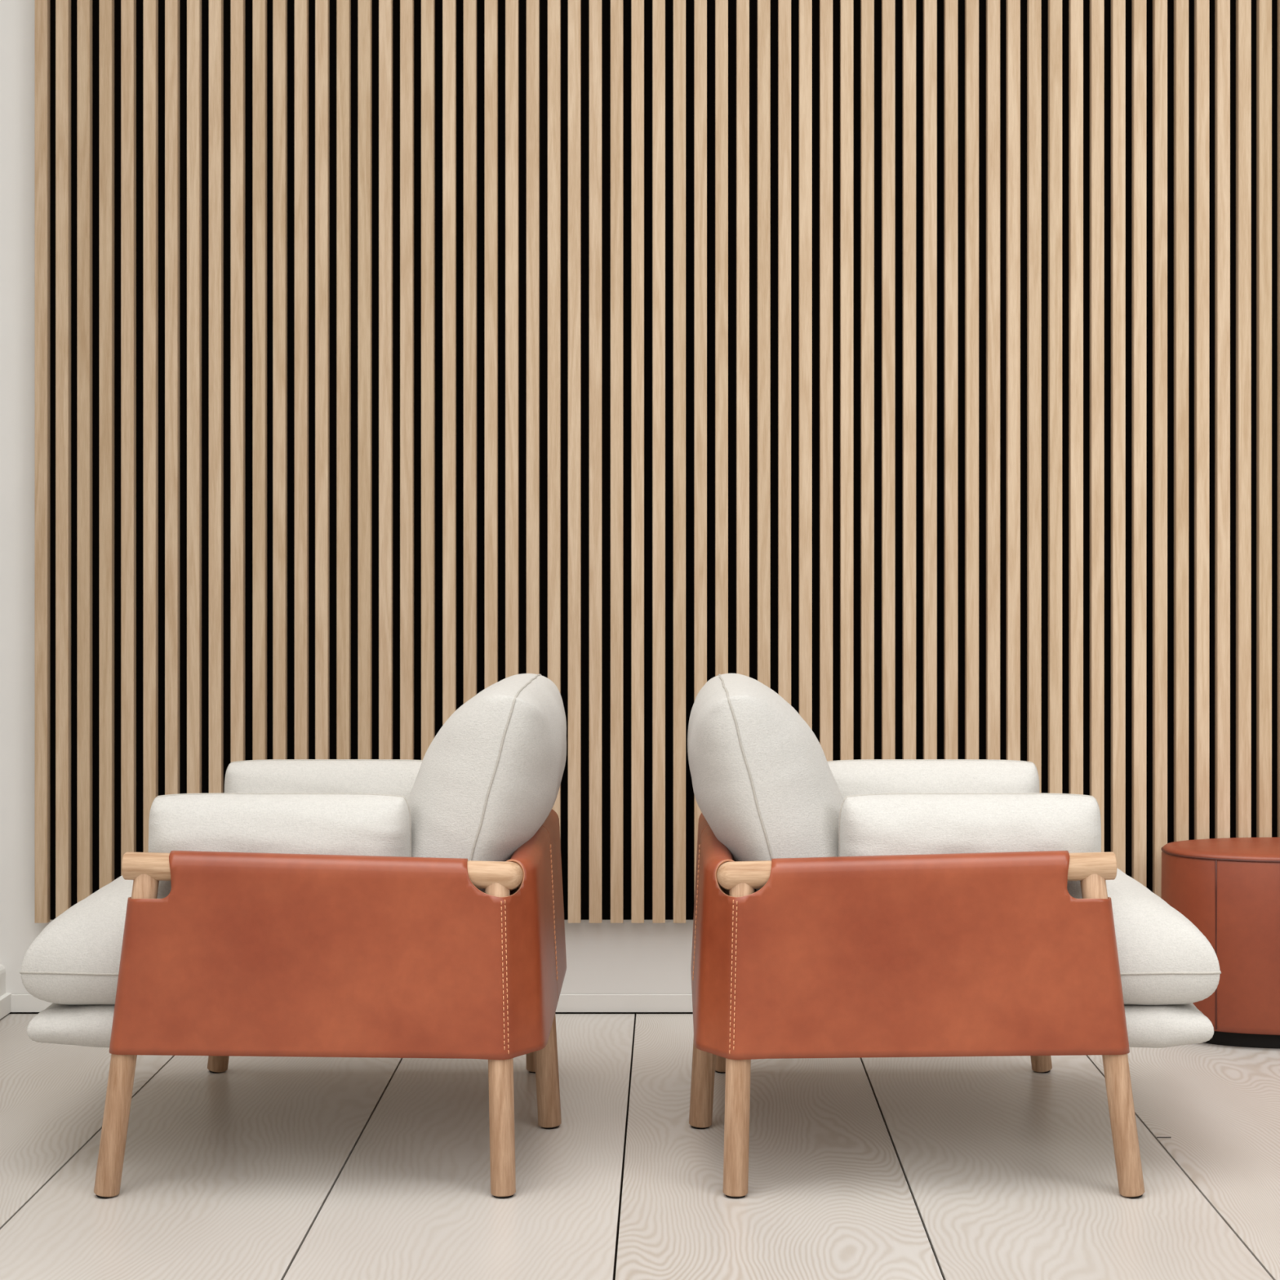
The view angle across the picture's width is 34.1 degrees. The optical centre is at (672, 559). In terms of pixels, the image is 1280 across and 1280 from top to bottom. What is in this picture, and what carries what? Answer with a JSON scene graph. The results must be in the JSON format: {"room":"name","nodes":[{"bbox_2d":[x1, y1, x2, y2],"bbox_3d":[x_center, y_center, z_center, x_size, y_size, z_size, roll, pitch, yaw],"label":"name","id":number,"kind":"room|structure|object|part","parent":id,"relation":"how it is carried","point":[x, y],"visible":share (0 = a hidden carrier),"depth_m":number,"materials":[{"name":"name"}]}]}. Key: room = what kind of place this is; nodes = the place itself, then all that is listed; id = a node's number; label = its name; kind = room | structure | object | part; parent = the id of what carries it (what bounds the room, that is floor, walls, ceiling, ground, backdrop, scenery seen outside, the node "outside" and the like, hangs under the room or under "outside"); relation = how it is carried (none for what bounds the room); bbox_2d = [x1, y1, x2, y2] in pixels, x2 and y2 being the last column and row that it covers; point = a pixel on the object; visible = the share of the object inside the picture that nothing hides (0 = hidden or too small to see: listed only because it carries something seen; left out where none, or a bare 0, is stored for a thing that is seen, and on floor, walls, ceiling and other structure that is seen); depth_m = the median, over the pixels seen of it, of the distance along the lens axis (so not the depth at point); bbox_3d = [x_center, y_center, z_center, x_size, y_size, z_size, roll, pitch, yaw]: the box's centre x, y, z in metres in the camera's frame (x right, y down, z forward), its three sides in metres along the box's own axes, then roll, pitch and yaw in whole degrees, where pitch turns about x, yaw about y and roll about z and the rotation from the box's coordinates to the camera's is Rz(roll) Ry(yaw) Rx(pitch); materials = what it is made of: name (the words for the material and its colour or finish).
{"room":"lobby","nodes":[
{"label":"lobby","id":0,"kind":"room"},
{"bbox_2d":[0,0,693,994],"bbox_3d":[0.549,-0.511,4.372,4.102,2.897,0.100,0,0,0],"label":"wall","id":1,"kind":"structure","parent":0,"point":[605,957],"depth_m":4.32,"materials":[{"name":"white paint"}]},
{"bbox_2d":[10,994,693,1012],"bbox_3d":[0.614,0.919,4.320,3.972,0.037,0.004,0,0,0],"label":"baseboard","id":2,"kind":"structure","parent":1,"relation":"attached to","point":[19,1002],"depth_m":4.32,"materials":[{"name":"white paint"}]},
{"bbox_2d":[35,0,1279,923],"bbox_3d":[0.348,-0.554,4.301,3.316,2.600,0.042,0,0,0],"label":"wall panel","id":3,"kind":"object","parent":1,"relation":"attached to","point":[907,372],"visible":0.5,"depth_m":4.28,"materials":[{"name":"brown wood"}]},
{"bbox_2d":[0,1012,1279,1279],"bbox_3d":[0.139,0.964,1.921,5.629,0.052,5.042,0,0,0],"label":"floor","id":4,"kind":"structure","parent":0,"point":[260,1167],"depth_m":3.23,"materials":[{"name":"beige wood"}]},
{"bbox_2d":[19,673,566,1198],"bbox_3d":[-0.586,0.571,3.455,0.815,0.742,0.787,0,0,0],"label":"armchair","id":5,"kind":"object","parent":4,"relation":"on","point":[301,908],"visible":1,"depth_m":3.08,"materials":[{"name":"brown leather"}]},
{"bbox_2d":[26,1003,114,1047],"bbox_3d":[-0.626,0.711,3.455,0.706,0.073,0.636,0,0,0],"label":"seat cushion","id":6,"kind":"object","parent":5,"relation":"on","point":[86,1024],"depth_m":3.14,"materials":[{"name":"white fabric"}]},
{"bbox_3d":[-0.808,0.699,3.088,0.096,0.481,0.037,0,0,-15],"label":"leg","id":7,"kind":"part","parent":5,"relation":"part of","materials":[{"name":"brown wood"}]},
{"bbox_3d":[-0.808,0.699,3.822,0.096,0.481,0.037,0,0,15],"label":"leg","id":8,"kind":"part","parent":5,"relation":"part of","materials":[{"name":"brown wood"}]},
{"bbox_2d":[21,875,517,1004],"bbox_3d":[-0.630,0.575,3.455,0.722,0.220,0.640,0,0,0],"label":"seat cushion","id":9,"kind":"object","parent":5,"relation":"on","point":[75,959],"depth_m":3.15,"materials":[{"name":"white fabric"}]},
{"bbox_2d":[148,794,409,898],"bbox_3d":[-0.600,0.450,3.187,0.398,0.183,0.135,0,0,0],"label":"cushion","id":10,"kind":"object","parent":5,"relation":"on","point":[345,824],"depth_m":3.14,"materials":[{"name":"white fabric"}]},
{"bbox_3d":[-0.518,0.462,3.095,0.590,0.056,0.041,0,0,0],"label":"arm rail","id":11,"kind":"part","parent":5,"relation":"part of","materials":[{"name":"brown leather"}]},
{"bbox_2d":[224,760,422,799],"bbox_3d":[-0.600,0.450,3.723,0.398,0.183,0.135,0,0,0],"label":"cushion","id":12,"kind":"object","parent":5,"relation":"on","point":[382,777],"depth_m":3.68,"materials":[{"name":"white fabric"}]},
{"bbox_2d":[407,673,566,893],"bbox_3d":[-0.309,0.392,3.455,0.262,0.383,0.624,0,0,0],"label":"cushion","id":13,"kind":"object","parent":5,"relation":"on","point":[486,788],"depth_m":3.17,"materials":[{"name":"white fabric"}]},
{"bbox_3d":[-0.255,0.705,3.087,0.037,0.466,0.055,0,0,-35],"label":"leg","id":14,"kind":"part","parent":5,"relation":"part of","materials":[{"name":"brown wood"}]},
{"bbox_3d":[-0.237,0.469,3.455,0.059,0.051,0.717,0,0,0],"label":"rail","id":15,"kind":"part","parent":5,"relation":"part of","materials":[{"name":"brown wood"}]},
{"bbox_3d":[-0.255,0.705,3.822,0.037,0.466,0.055,0,0,35],"label":"leg","id":16,"kind":"part","parent":5,"relation":"part of","materials":[{"name":"brown wood"}]},
{"bbox_3d":[-0.216,0.704,3.455,0.064,0.469,0.038,0,0,0],"label":"leg","id":17,"kind":"part","parent":5,"relation":"part of","materials":[{"name":"brown wood"}]},
{"bbox_2d":[687,673,1221,1198],"bbox_3d":[0.431,0.571,3.455,0.810,0.742,0.787,0,0,0],"label":"armchair","id":18,"kind":"object","parent":4,"relation":"on","point":[860,908],"visible":1,"depth_m":3.07,"materials":[{"name":"brown leather"}]},
{"bbox_3d":[0.059,0.704,3.455,0.064,0.469,0.038,0,0,0],"label":"leg","id":19,"kind":"part","parent":18,"relation":"part of","materials":[{"name":"brown wood"}]},
{"bbox_3d":[0.098,0.705,3.822,0.037,0.466,0.055,0,0,-35],"label":"leg","id":20,"kind":"part","parent":18,"relation":"part of","materials":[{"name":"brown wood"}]},
{"bbox_3d":[0.080,0.469,3.455,0.059,0.051,0.717,0,0,0],"label":"rail","id":21,"kind":"part","parent":18,"relation":"part of","materials":[{"name":"brown wood"}]},
{"bbox_3d":[0.098,0.705,3.087,0.037,0.466,0.055,0,0,35],"label":"leg","id":22,"kind":"part","parent":18,"relation":"part of","materials":[{"name":"brown wood"}]},
{"bbox_2d":[687,673,843,891],"bbox_3d":[0.156,0.392,3.455,0.262,0.384,0.624,0,0,0],"label":"cushion","id":23,"kind":"object","parent":18,"relation":"on","point":[765,787],"depth_m":3.17,"materials":[{"name":"white fabric"}]},
{"bbox_3d":[0.361,0.462,3.095,0.590,0.056,0.041,0,0,0],"label":"arm rail","id":24,"kind":"part","parent":18,"relation":"part of","materials":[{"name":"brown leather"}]},
{"bbox_2d":[827,760,1039,799],"bbox_3d":[0.455,0.450,3.723,0.398,0.183,0.137,0,0,0],"label":"cushion","id":25,"kind":"object","parent":18,"relation":"on","point":[851,777],"depth_m":3.68,"materials":[{"name":"white fabric"}]},
{"bbox_2d":[840,794,1101,898],"bbox_3d":[0.455,0.450,3.187,0.398,0.183,0.136,0,0,0],"label":"cushion","id":26,"kind":"object","parent":18,"relation":"on","point":[871,824],"depth_m":3.14,"materials":[{"name":"white fabric"}]},
{"bbox_2d":[754,867,1219,1004],"bbox_3d":[0.473,0.576,3.455,0.722,0.219,0.640,0,0,0],"label":"seat cushion","id":27,"kind":"object","parent":18,"relation":"on","point":[1164,959],"depth_m":3.15,"materials":[{"name":"white fabric"}]},
{"bbox_3d":[0.651,0.699,3.822,0.096,0.481,0.037,0,0,-15],"label":"leg","id":28,"kind":"part","parent":18,"relation":"part of","materials":[{"name":"brown wood"}]},
{"bbox_3d":[0.651,0.699,3.088,0.096,0.481,0.037,0,0,15],"label":"leg","id":29,"kind":"part","parent":18,"relation":"part of","materials":[{"name":"brown wood"}]},
{"bbox_2d":[1124,1003,1213,1048],"bbox_3d":[0.469,0.711,3.455,0.706,0.073,0.636,0,0,0],"label":"seat cushion","id":30,"kind":"object","parent":18,"relation":"on","point":[1149,1025],"depth_m":3.14,"materials":[{"name":"white fabric"}]},
{"bbox_2d":[1160,837,1279,1048],"bbox_3d":[1.262,0.752,4.123,0.583,0.376,0.303,0,0,0],"label":"side table","id":31,"kind":"object","parent":4,"relation":"on","point":[1228,889],"visible":0.81,"depth_m":4.00,"materials":[{"name":"leather"}]},
{"bbox_3d":[1.262,0.571,4.123,0.576,0.014,0.296,0,0,0],"label":"seat","id":32,"kind":"part","parent":31,"relation":"part of","materials":[{"name":"leather"}]},
{"bbox_3d":[-1.452,-0.495,3.311,0.100,2.930,2.022,0,0,0],"label":"wall","id":33,"kind":"structure","parent":0,"visible":0},
{"bbox_2d":[0,964,11,1018],"bbox_3d":[-1.387,0.887,3.311,0.031,0.100,2.022,0,0,0],"label":"baseboard","id":34,"kind":"structure","parent":33,"relation":"attached to","point":[5,998],"depth_m":4.30,"materials":[{"name":"white paint"}]}
]}

